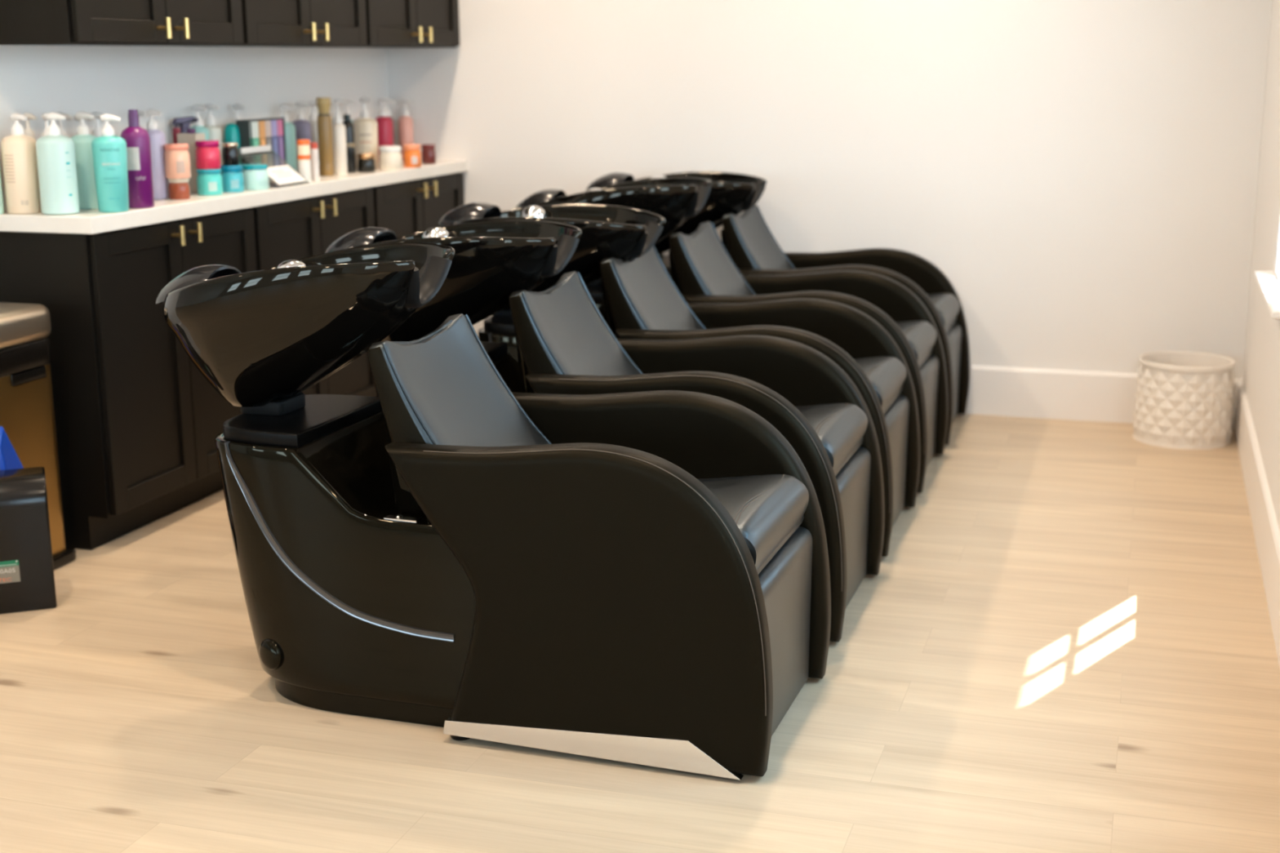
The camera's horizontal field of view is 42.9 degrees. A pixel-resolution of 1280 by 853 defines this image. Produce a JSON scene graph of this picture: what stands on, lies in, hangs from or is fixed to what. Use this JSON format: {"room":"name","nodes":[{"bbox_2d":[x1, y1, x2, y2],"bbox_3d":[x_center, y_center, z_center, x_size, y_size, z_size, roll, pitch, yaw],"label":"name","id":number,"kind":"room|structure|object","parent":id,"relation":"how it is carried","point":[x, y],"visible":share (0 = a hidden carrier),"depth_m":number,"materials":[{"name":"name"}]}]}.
{"room":"salon","nodes":[
{"label":"salon","id":0,"kind":"room"},
{"bbox_2d":[0,44,387,211],"bbox_3d":[-4.347,-1.395,6.198,5.910,2.750,3.531,4,13,17],"label":"wall","id":1,"kind":"structure","parent":0,"point":[37,80],"depth_m":5.35,"materials":[{"name":"white paint"}]},
{"bbox_2d":[0,0,244,46],"bbox_3d":[-1.510,-1.574,4.654,0.382,0.942,0.859,4,13,17],"label":"upper cabinet","id":2,"kind":"object","parent":1,"relation":"attached to","point":[152,23],"visible":1,"depth_m":4.51,"materials":[{"name":"black paint"}]},
{"bbox_2d":[152,0,367,47],"bbox_3d":[-1.255,-1.756,5.451,0.382,0.942,0.851,4,13,17],"label":"upper cabinet","id":3,"kind":"object","parent":1,"relation":"attached to","point":[265,23],"visible":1,"depth_m":5.45,"materials":[{"name":"black paint"}]},
{"bbox_2d":[0,413,1279,852],"bbox_3d":[-3.892,0.902,2.518,9.612,0.100,11.086,4,13,17],"label":"floor","id":4,"kind":"structure","parent":0,"point":[1064,643],"depth_m":3.46,"materials":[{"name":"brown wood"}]},
{"bbox_2d":[0,466,57,614],"bbox_3d":[-1.653,0.297,4.128,0.300,0.345,0.141,-5,14,-20],"label":"plastic bin","id":5,"kind":"object","parent":4,"relation":"on","point":[27,578],"visible":1,"depth_m":4.10,"materials":[{"name":"black plastic"}]},
{"bbox_2d":[0,426,23,470],"bbox_3d":[-1.627,0.204,4.277,0.020,0.440,0.140,4,13,17],"label":"dustpan","id":6,"kind":"object","parent":5,"relation":"on","point":[9,459],"visible":0.25,"depth_m":4.20,"materials":[{"name":"blue plastic"}]},
{"bbox_2d":[0,302,75,569],"bbox_3d":[-1.743,0.042,4.393,0.264,0.725,0.300,4,13,17],"label":"trash can","id":7,"kind":"object","parent":4,"relation":"on","point":[27,415],"visible":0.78,"depth_m":4.36,"materials":[{"name":"brown metal"}]},
{"bbox_2d":[0,207,257,550],"bbox_3d":[-1.504,-0.183,4.971,0.382,0.905,0.859,4,13,17],"label":"base cabinet","id":8,"kind":"object","parent":4,"relation":"on","point":[138,424],"visible":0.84,"depth_m":4.64,"materials":[{"name":"black paint"}]},
{"bbox_2d":[0,159,467,234],"bbox_3d":[-1.269,-0.826,5.645,0.356,0.046,2.562,4,13,17],"label":"countertop","id":9,"kind":"structure","parent":8,"relation":"on","point":[90,221],"depth_m":4.96,"materials":[{"name":"white stone"}]},
{"bbox_2d":[0,170,4,213],"bbox_3d":[-1.782,-0.722,4.476,0.048,0.274,0.065,-12,17,-41],"label":"pump bottle","id":10,"kind":"object","parent":9,"relation":"on","point":[2,207],"visible":1,"depth_m":4.50,"materials":[{"name":"green plastic"}]},
{"bbox_2d":[0,112,41,213],"bbox_3d":[-1.715,-0.730,4.508,0.092,0.274,0.093,8,15,32],"label":"pump bottle","id":11,"kind":"object","parent":9,"relation":"on","point":[19,153],"visible":0.98,"depth_m":4.48,"materials":[{"name":"beige plastic"}]},
{"bbox_2d":[22,112,36,141],"bbox_3d":[-1.730,-0.755,4.627,0.054,0.270,0.062,-4,13,-16],"label":"pump bottle","id":12,"kind":"object","parent":9,"relation":"on","point":[28,131],"visible":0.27,"depth_m":4.60,"materials":[{"name":"beige plastic"}]},
{"bbox_2d":[41,112,48,136],"bbox_3d":[-1.663,-0.747,4.591,0.061,0.270,0.061,0,13,2],"label":"pump bottle","id":13,"kind":"object","parent":9,"relation":"on","point":[44,133],"visible":0.08,"depth_m":4.56,"materials":[{"name":"beige plastic"}]},
{"bbox_2d":[35,111,79,214],"bbox_3d":[-1.604,-0.725,4.479,0.100,0.276,0.100,5,14,22],"label":"pump bottle","id":14,"kind":"object","parent":9,"relation":"on","point":[55,152],"visible":1,"depth_m":4.45,"materials":[{"name":"teal plastic"}]},
{"bbox_2d":[57,111,72,136],"bbox_3d":[-1.686,-0.784,4.762,0.061,0.266,0.061,-7,14,-27],"label":"pump bottle","id":15,"kind":"object","parent":9,"relation":"on","point":[63,132],"visible":0.1,"depth_m":4.73,"materials":[{"name":"white plastic"}]},
{"bbox_2d":[74,114,93,134],"bbox_3d":[-1.657,-0.802,4.854,0.061,0.260,0.061,-7,14,-27],"label":"pump bottle","id":16,"kind":"object","parent":9,"relation":"on","point":[75,117],"visible":0.07,"depth_m":4.82,"materials":[{"name":"beige plastic"}]},
{"bbox_2d":[70,111,97,209],"bbox_3d":[-1.577,-0.758,4.632,0.090,0.272,0.090,5,14,22],"label":"pump bottle","id":17,"kind":"object","parent":9,"relation":"on","point":[87,197],"visible":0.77,"depth_m":4.60,"materials":[{"name":"teal plastic"}]},
{"bbox_2d":[91,111,103,137],"bbox_3d":[-1.634,-0.819,4.924,0.064,0.262,0.064,-4,13,-17],"label":"pump bottle","id":18,"kind":"object","parent":9,"relation":"on","point":[97,131],"visible":0.16,"depth_m":4.90,"materials":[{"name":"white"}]},
{"bbox_2d":[91,113,128,212],"bbox_3d":[-1.475,-0.734,4.535,0.094,0.268,0.094,1,13,7],"label":"pump bottle","id":19,"kind":"object","parent":9,"relation":"on","point":[108,150],"visible":1,"depth_m":4.51,"materials":[{"name":"teal plastic"}]},
{"bbox_2d":[120,109,154,208],"bbox_3d":[-1.440,-0.767,4.657,0.082,0.277,0.082,4,13,17],"label":"squeeze bottle","id":20,"kind":"object","parent":9,"relation":"on","point":[140,173],"visible":0.96,"depth_m":4.63,"materials":[{"name":"purple plastic"}]},
{"bbox_2d":[137,110,146,128],"bbox_3d":[-1.570,-0.862,5.113,0.064,0.260,0.064,-2,13,-7],"label":"pump bottle","id":21,"kind":"object","parent":9,"relation":"on","point":[140,113],"visible":0.14,"depth_m":5.07,"materials":[{"name":"grey plastic"}]},
{"bbox_2d":[145,109,168,199],"bbox_3d":[-1.474,-0.826,4.939,0.072,0.268,0.072,-4,13,-17],"label":"pump bottle","id":22,"kind":"object","parent":9,"relation":"on","point":[157,139],"visible":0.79,"depth_m":4.92,"materials":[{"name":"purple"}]},
{"bbox_2d":[172,127,180,143],"bbox_3d":[-1.485,-0.860,5.237,0.052,0.202,0.052,4,13,17],"label":"bottle","id":23,"kind":"object","parent":9,"relation":"on","point":[175,131],"visible":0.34,"depth_m":5.21,"materials":[{"name":"red"}]},
{"bbox_2d":[168,177,190,199],"bbox_3d":[-1.402,-0.724,4.955,0.062,0.062,0.062,4,13,17],"label":"jar","id":24,"kind":"object","parent":9,"relation":"on","point":[179,188],"visible":0.97,"depth_m":4.93,"materials":[{"name":"brown plastic"}]},
{"bbox_2d":[164,143,191,178],"bbox_3d":[-1.402,-0.805,4.936,0.074,0.102,0.074,4,13,17],"label":"jar","id":25,"kind":"object","parent":24,"relation":"on","point":[177,161],"visible":1,"depth_m":4.91,"materials":[{"name":"brown"}]},
{"bbox_2d":[170,116,198,133],"bbox_3d":[-1.491,-0.902,5.357,0.094,0.231,0.060,-12,17,-41],"label":"trigger spray","id":26,"kind":"object","parent":9,"relation":"on","point":[184,122],"visible":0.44,"depth_m":5.33,"materials":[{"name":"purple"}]},
{"bbox_2d":[177,128,205,192],"bbox_3d":[-1.423,-0.848,5.184,0.066,0.201,0.056,4,13,17],"label":"bottle","id":27,"kind":"object","parent":9,"relation":"on","point":[189,138],"visible":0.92,"depth_m":5.15,"materials":[{"name":"beige plastic"}]},
{"bbox_2d":[190,104,209,140],"bbox_3d":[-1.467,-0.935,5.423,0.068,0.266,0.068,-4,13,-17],"label":"pump bottle","id":28,"kind":"object","parent":9,"relation":"on","point":[198,126],"visible":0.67,"depth_m":5.39,"materials":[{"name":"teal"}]},
{"bbox_2d":[196,168,222,195],"bbox_3d":[-1.350,-0.768,5.106,0.078,0.080,0.077,4,13,17],"label":"jar","id":29,"kind":"object","parent":9,"relation":"on","point":[209,181],"visible":0.96,"depth_m":5.08,"materials":[{"name":"teal plastic"}]},
{"bbox_2d":[195,140,221,168],"bbox_3d":[-1.350,-0.850,5.088,0.076,0.086,0.075,4,13,17],"label":"jar","id":30,"kind":"object","parent":29,"relation":"on","point":[207,153],"visible":1,"depth_m":5.06,"materials":[{"name":"red"}]},
{"bbox_2d":[204,103,222,164],"bbox_3d":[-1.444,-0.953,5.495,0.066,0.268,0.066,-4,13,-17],"label":"pump bottle","id":31,"kind":"object","parent":9,"relation":"on","point":[215,131],"visible":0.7,"depth_m":5.46,"materials":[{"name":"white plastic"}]},
{"bbox_2d":[223,123,239,148],"bbox_3d":[-1.393,-0.936,5.572,0.054,0.201,0.054,4,13,17],"label":"bottle","id":32,"kind":"object","parent":9,"relation":"on","point":[231,131],"visible":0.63,"depth_m":5.54,"materials":[{"name":"teal plastic"}]},
{"bbox_2d":[220,164,244,192],"bbox_3d":[-1.305,-0.794,5.207,0.074,0.084,0.074,4,13,17],"label":"jar","id":33,"kind":"object","parent":9,"relation":"on","point":[233,180],"visible":0.85,"depth_m":5.18,"materials":[{"name":"teal plastic"}]},
{"bbox_2d":[221,142,239,165],"bbox_3d":[-1.306,-0.869,5.190,0.052,0.070,0.052,4,13,17],"label":"jar","id":34,"kind":"object","parent":33,"relation":"on","point":[230,157],"visible":1,"depth_m":5.17,"materials":[{"name":"black"}]},
{"bbox_2d":[231,103,246,124],"bbox_3d":[-1.397,-0.990,5.671,0.062,0.262,0.062,-4,13,-17],"label":"pump bottle","id":35,"kind":"object","parent":9,"relation":"on","point":[236,107],"visible":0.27,"depth_m":5.64,"materials":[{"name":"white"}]},
{"bbox_2d":[241,164,269,190],"bbox_3d":[-1.251,-0.811,5.293,0.086,0.080,0.085,4,13,17],"label":"jar","id":36,"kind":"object","parent":9,"relation":"on","point":[255,176],"visible":0.89,"depth_m":5.26,"materials":[{"name":"teal plastic"}]},
{"bbox_2d":[235,117,286,161],"bbox_3d":[-1.318,-0.966,5.678,0.050,0.211,0.241,4,13,17],"label":"rack","id":37,"kind":"object","parent":9,"relation":"on","point":[242,125],"visible":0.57,"depth_m":5.56,"materials":[{"name":"grey"}]},
{"bbox_2d":[248,120,259,146],"bbox_3d":[-1.339,-0.947,5.610,0.041,0.205,0.043,4,13,17],"label":"box","id":38,"kind":"object","parent":37,"relation":"in","point":[254,126],"visible":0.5,"depth_m":5.58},
{"bbox_2d":[257,120,266,146],"bbox_3d":[-1.324,-0.957,5.655,0.041,0.205,0.037,4,13,17],"label":"box","id":39,"kind":"object","parent":37,"relation":"in","point":[262,140],"visible":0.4,"depth_m":5.63,"materials":[{"name":"brown cardboard"}]},
{"bbox_2d":[264,120,272,150],"bbox_3d":[-1.312,-0.966,5.692,0.041,0.205,0.037,4,13,17],"label":"box","id":40,"kind":"object","parent":37,"relation":"in","point":[268,122],"visible":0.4,"depth_m":5.67,"materials":[{"name":"grey cardboard"}]},
{"bbox_2d":[271,120,278,155],"bbox_3d":[-1.300,-0.975,5.731,0.041,0.205,0.037,4,13,17],"label":"box","id":41,"kind":"object","parent":37,"relation":"in","point":[273,122],"visible":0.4,"depth_m":5.71,"materials":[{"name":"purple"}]},
{"bbox_2d":[275,119,284,160],"bbox_3d":[-1.288,-0.983,5.768,0.041,0.205,0.037,4,13,17],"label":"box","id":42,"kind":"object","parent":37,"relation":"in","point":[279,122],"visible":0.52,"depth_m":5.75,"materials":[{"name":"purple cardboard"}]},
{"bbox_2d":[238,144,310,187],"bbox_3d":[-1.232,-0.873,5.457,0.161,0.128,0.210,4,13,17],"label":"card stand","id":43,"kind":"object","parent":9,"relation":"on","point":[282,175],"visible":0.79,"depth_m":5.45,"materials":[{"name":"white plastic"}]},
{"bbox_2d":[280,103,297,171],"bbox_3d":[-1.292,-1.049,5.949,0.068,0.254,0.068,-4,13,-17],"label":"pump bottle","id":44,"kind":"object","parent":9,"relation":"on","point":[290,129],"visible":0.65,"depth_m":5.92,"materials":[{"name":"teal plastic"}]},
{"bbox_2d":[292,101,311,171],"bbox_3d":[-1.262,-1.081,6.074,0.072,0.260,0.072,-4,13,-17],"label":"pump bottle","id":45,"kind":"object","parent":9,"relation":"on","point":[303,126],"visible":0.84,"depth_m":6.04,"materials":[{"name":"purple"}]},
{"bbox_2d":[296,139,311,182],"bbox_3d":[-1.147,-0.906,5.562,0.044,0.144,0.044,4,13,17],"label":"tube","id":46,"kind":"object","parent":9,"relation":"on","point":[303,145],"visible":0.96,"depth_m":5.54,"materials":[{"name":"white plastic"}]},
{"bbox_2d":[307,101,319,164],"bbox_3d":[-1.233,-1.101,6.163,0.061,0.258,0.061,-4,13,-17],"label":"pump bottle","id":47,"kind":"object","parent":9,"relation":"on","point":[313,117],"visible":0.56,"depth_m":6.13,"materials":[{"name":"grey plastic"}]},
{"bbox_2d":[310,142,319,181],"bbox_3d":[-1.127,-0.918,5.646,0.027,0.131,0.027,4,13,17],"label":"tube","id":48,"kind":"object","parent":9,"relation":"on","point":[313,150],"visible":1,"depth_m":5.64,"materials":[{"name":"white plastic"}]},
{"bbox_2d":[315,97,334,176],"bbox_3d":[-1.136,-1.046,5.878,0.053,0.277,0.053,4,13,17],"label":"bottle","id":49,"kind":"object","parent":9,"relation":"on","point":[324,121],"visible":1,"depth_m":5.86,"materials":[{"name":"brown"}]},
{"bbox_2d":[331,97,346,124],"bbox_3d":[-1.174,-1.145,6.341,0.061,0.264,0.061,-4,13,-17],"label":"pump bottle","id":50,"kind":"object","parent":9,"relation":"on","point":[337,112],"visible":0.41,"depth_m":6.31,"materials":[{"name":"white plastic"}]},
{"bbox_2d":[332,115,347,174],"bbox_3d":[-1.099,-1.027,5.949,0.052,0.209,0.052,4,13,17],"label":"bottle","id":51,"kind":"object","parent":9,"relation":"on","point":[339,132],"visible":0.98,"depth_m":5.93,"materials":[{"name":"beige plastic"}]},
{"bbox_2d":[342,114,355,173],"bbox_3d":[-1.081,-1.050,6.037,0.049,0.213,0.049,4,13,17],"label":"bottle","id":52,"kind":"object","parent":9,"relation":"on","point":[349,127],"visible":0.8,"depth_m":6.02,"materials":[{"name":"black plastic"}]},
{"bbox_2d":[342,99,355,122],"bbox_3d":[-1.151,-1.162,6.436,0.063,0.256,0.058,-3,13,-12],"label":"pump bottle","id":53,"kind":"object","parent":9,"relation":"on","point":[348,101],"visible":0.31,"depth_m":6.41,"materials":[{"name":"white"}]},
{"bbox_2d":[352,97,378,168],"bbox_3d":[-1.050,-1.122,6.224,0.094,0.270,0.094,9,16,36],"label":"pump bottle","id":54,"kind":"object","parent":9,"relation":"on","point":[366,131],"visible":0.88,"depth_m":6.19,"materials":[{"name":"beige plastic"}]},
{"bbox_2d":[357,152,375,172],"bbox_3d":[-1.021,-0.985,6.079,0.066,0.068,0.066,4,13,17],"label":"jar","id":55,"kind":"object","parent":9,"relation":"on","point":[366,162],"visible":1,"depth_m":6.05,"materials":[{"name":"black"}]},
{"bbox_2d":[374,97,393,162],"bbox_3d":[-1.037,-1.202,6.604,0.078,0.258,0.074,6,14,27],"label":"pump bottle","id":56,"kind":"object","parent":9,"relation":"on","point":[384,123],"visible":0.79,"depth_m":6.58,"materials":[{"name":"red"}]},
{"bbox_2d":[383,98,395,145],"bbox_3d":[-1.043,-1.233,6.756,0.062,0.252,0.052,-2,13,-6],"label":"pump bottle","id":57,"kind":"object","parent":9,"relation":"on","point":[388,112],"visible":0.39,"depth_m":6.73,"materials":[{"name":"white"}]},
{"bbox_2d":[378,145,402,169],"bbox_3d":[-0.950,-1.023,6.197,0.086,0.088,0.085,4,13,17],"label":"jar","id":58,"kind":"object","parent":9,"relation":"on","point":[389,156],"visible":1,"depth_m":6.17,"materials":[{"name":"beige plastic"}]},
{"bbox_2d":[398,98,413,159],"bbox_3d":[-0.973,-1.236,6.774,0.061,0.248,0.061,-2,13,-7],"label":"pump bottle","id":59,"kind":"object","parent":9,"relation":"on","point":[405,121],"visible":0.85,"depth_m":6.75,"materials":[{"name":"pink plastic"}]},
{"bbox_2d":[403,144,421,167],"bbox_3d":[-0.885,-1.053,6.333,0.068,0.086,0.068,4,13,17],"label":"jar","id":60,"kind":"object","parent":9,"relation":"on","point":[411,153],"visible":1,"depth_m":6.31,"materials":[{"name":"orange plastic"}]},
{"bbox_2d":[421,143,435,164],"bbox_3d":[-0.848,-1.093,6.533,0.056,0.076,0.056,4,13,17],"label":"jar","id":61,"kind":"object","parent":9,"relation":"on","point":[428,153],"visible":1,"depth_m":6.51,"materials":[{"name":"red plastic"}]},
{"bbox_2d":[249,187,376,396],"bbox_3d":[-1.248,-0.365,5.767,0.382,0.905,0.851,4,13,17],"label":"base cabinet","id":62,"kind":"object","parent":4,"relation":"on","point":[300,228],"visible":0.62,"depth_m":5.64,"materials":[{"name":"black paint"}]},
{"bbox_2d":[369,172,464,237],"bbox_3d":[-0.997,-0.545,6.551,0.382,0.905,0.832,4,13,17],"label":"base cabinet","id":63,"kind":"object","parent":4,"relation":"on","point":[404,208],"visible":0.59,"depth_m":6.37,"materials":[{"name":"black paint"}]},
{"bbox_2d":[155,242,831,780],"bbox_3d":[-0.370,0.109,3.531,1.488,0.964,0.616,4,14,18],"label":"chair","id":64,"kind":"object","parent":4,"relation":"on","point":[641,578],"visible":1,"depth_m":3.35,"materials":[{"name":"black leather"}]},
{"bbox_2d":[155,242,455,407],"bbox_3d":[-0.754,-0.221,3.588,0.682,0.342,0.470,4,13,17],"label":"basin","id":65,"kind":"object","parent":64,"relation":"in","point":[264,338],"depth_m":3.42,"materials":[{"name":"black ceramic"}]},
{"bbox_2d":[324,219,884,642],"bbox_3d":[-0.134,-0.041,4.242,1.470,0.938,0.616,4,13,17],"label":"chair","id":66,"kind":"object","parent":4,"relation":"on","point":[565,345],"visible":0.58,"depth_m":4.15,"materials":[{"name":"black leather"}]},
{"bbox_2d":[324,219,582,341],"bbox_3d":[-0.507,-0.367,4.291,0.688,0.320,0.470,4,13,17],"label":"basin","id":67,"kind":"object","parent":66,"relation":"in","point":[495,265],"depth_m":4.13,"materials":[{"name":"black ceramic"}]},
{"bbox_2d":[438,202,919,556],"bbox_3d":[0.084,-0.189,4.888,1.451,0.938,0.616,4,13,17],"label":"chair","id":68,"kind":"object","parent":4,"relation":"on","point":[642,301],"visible":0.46,"depth_m":4.84,"materials":[{"name":"black leather"}]},
{"bbox_2d":[438,202,665,311],"bbox_3d":[-0.281,-0.512,4.931,0.690,0.323,0.470,4,13,17],"label":"basin","id":69,"kind":"object","parent":68,"relation":"in","point":[615,245],"depth_m":4.80,"materials":[{"name":"black ceramic"}]},
{"bbox_2d":[515,177,947,493],"bbox_3d":[0.278,-0.349,5.544,1.484,0.957,0.616,4,13,17],"label":"chair","id":70,"kind":"object","parent":4,"relation":"on","point":[702,270],"visible":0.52,"depth_m":5.46,"materials":[{"name":"black leather"}]},
{"bbox_2d":[515,177,712,244],"bbox_3d":[-0.107,-0.676,5.592,0.682,0.336,0.470,4,13,17],"label":"basin","id":71,"kind":"object","parent":70,"relation":"in","point":[675,199],"depth_m":5.38,"materials":[{"name":"black ceramic"}]},
{"bbox_2d":[585,171,969,444],"bbox_3d":[0.494,-0.483,6.182,1.460,0.934,0.616,4,13,17],"label":"chair","id":72,"kind":"object","parent":4,"relation":"on","point":[747,238],"visible":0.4,"depth_m":6.16,"materials":[{"name":"black leather"}]},
{"bbox_2d":[585,171,766,254],"bbox_3d":[0.125,-0.808,6.227,0.689,0.318,0.470,4,13,17],"label":"basin","id":73,"kind":"object","parent":72,"relation":"in","point":[731,194],"depth_m":6.08,"materials":[{"name":"black ceramic"}]},
{"bbox_2d":[1133,351,1235,449],"bbox_3d":[1.973,-0.100,5.906,0.347,0.295,0.347,4,13,17],"label":"basket","id":74,"kind":"object","parent":4,"relation":"on","point":[1184,399],"visible":1,"depth_m":5.78,"materials":[{"name":"beige ceramic"}]},
{"bbox_2d":[386,0,1271,381],"bbox_3d":[0.642,-1.458,6.373,3.502,2.750,0.200,4,13,17],"label":"wall","id":75,"kind":"structure","parent":0,"point":[1082,175],"depth_m":6.21,"materials":[{"name":"white paint"}]},
{"bbox_2d":[307,0,459,48],"bbox_3d":[-1.003,-1.936,6.234,0.382,0.942,0.832,4,13,17],"label":"upper cabinet","id":76,"kind":"object","parent":75,"relation":"attached to","point":[390,24],"visible":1,"depth_m":6.23,"materials":[{"name":"black paint"}]},
{"bbox_2d":[965,364,1237,429],"bbox_3d":[0.752,-0.179,6.515,3.077,0.190,0.015,4,13,17],"label":"baseboard","id":77,"kind":"structure","parent":75,"relation":"attached to","point":[1033,393],"depth_m":6.25,"materials":[{"name":"white paint"}]},
{"bbox_2d":[1242,0,1279,532],"bbox_3d":[0.640,-0.176,0.738,0.055,2.750,10.831,4,13,17],"label":"wall","id":78,"kind":"structure","parent":0,"point":[1261,362],"depth_m":5.22,"materials":[{"name":"white paint"}]},
{"bbox_2d":[1234,378,1279,667],"bbox_3d":[0.613,1.070,1.032,0.015,0.190,10.831,4,13,17],"label":"baseboard","id":79,"kind":"structure","parent":78,"relation":"attached to","point":[1264,520],"depth_m":4.59,"materials":[{"name":"white paint"}]},
{"bbox_2d":[1253,221,1279,327],"bbox_3d":[1.776,-1.036,4.369,0.099,1.495,0.840,4,13,17],"label":"window","id":80,"kind":"structure","parent":78,"relation":"in","point":[1268,286],"depth_m":4.58,"materials":[{"name":"white paint"}]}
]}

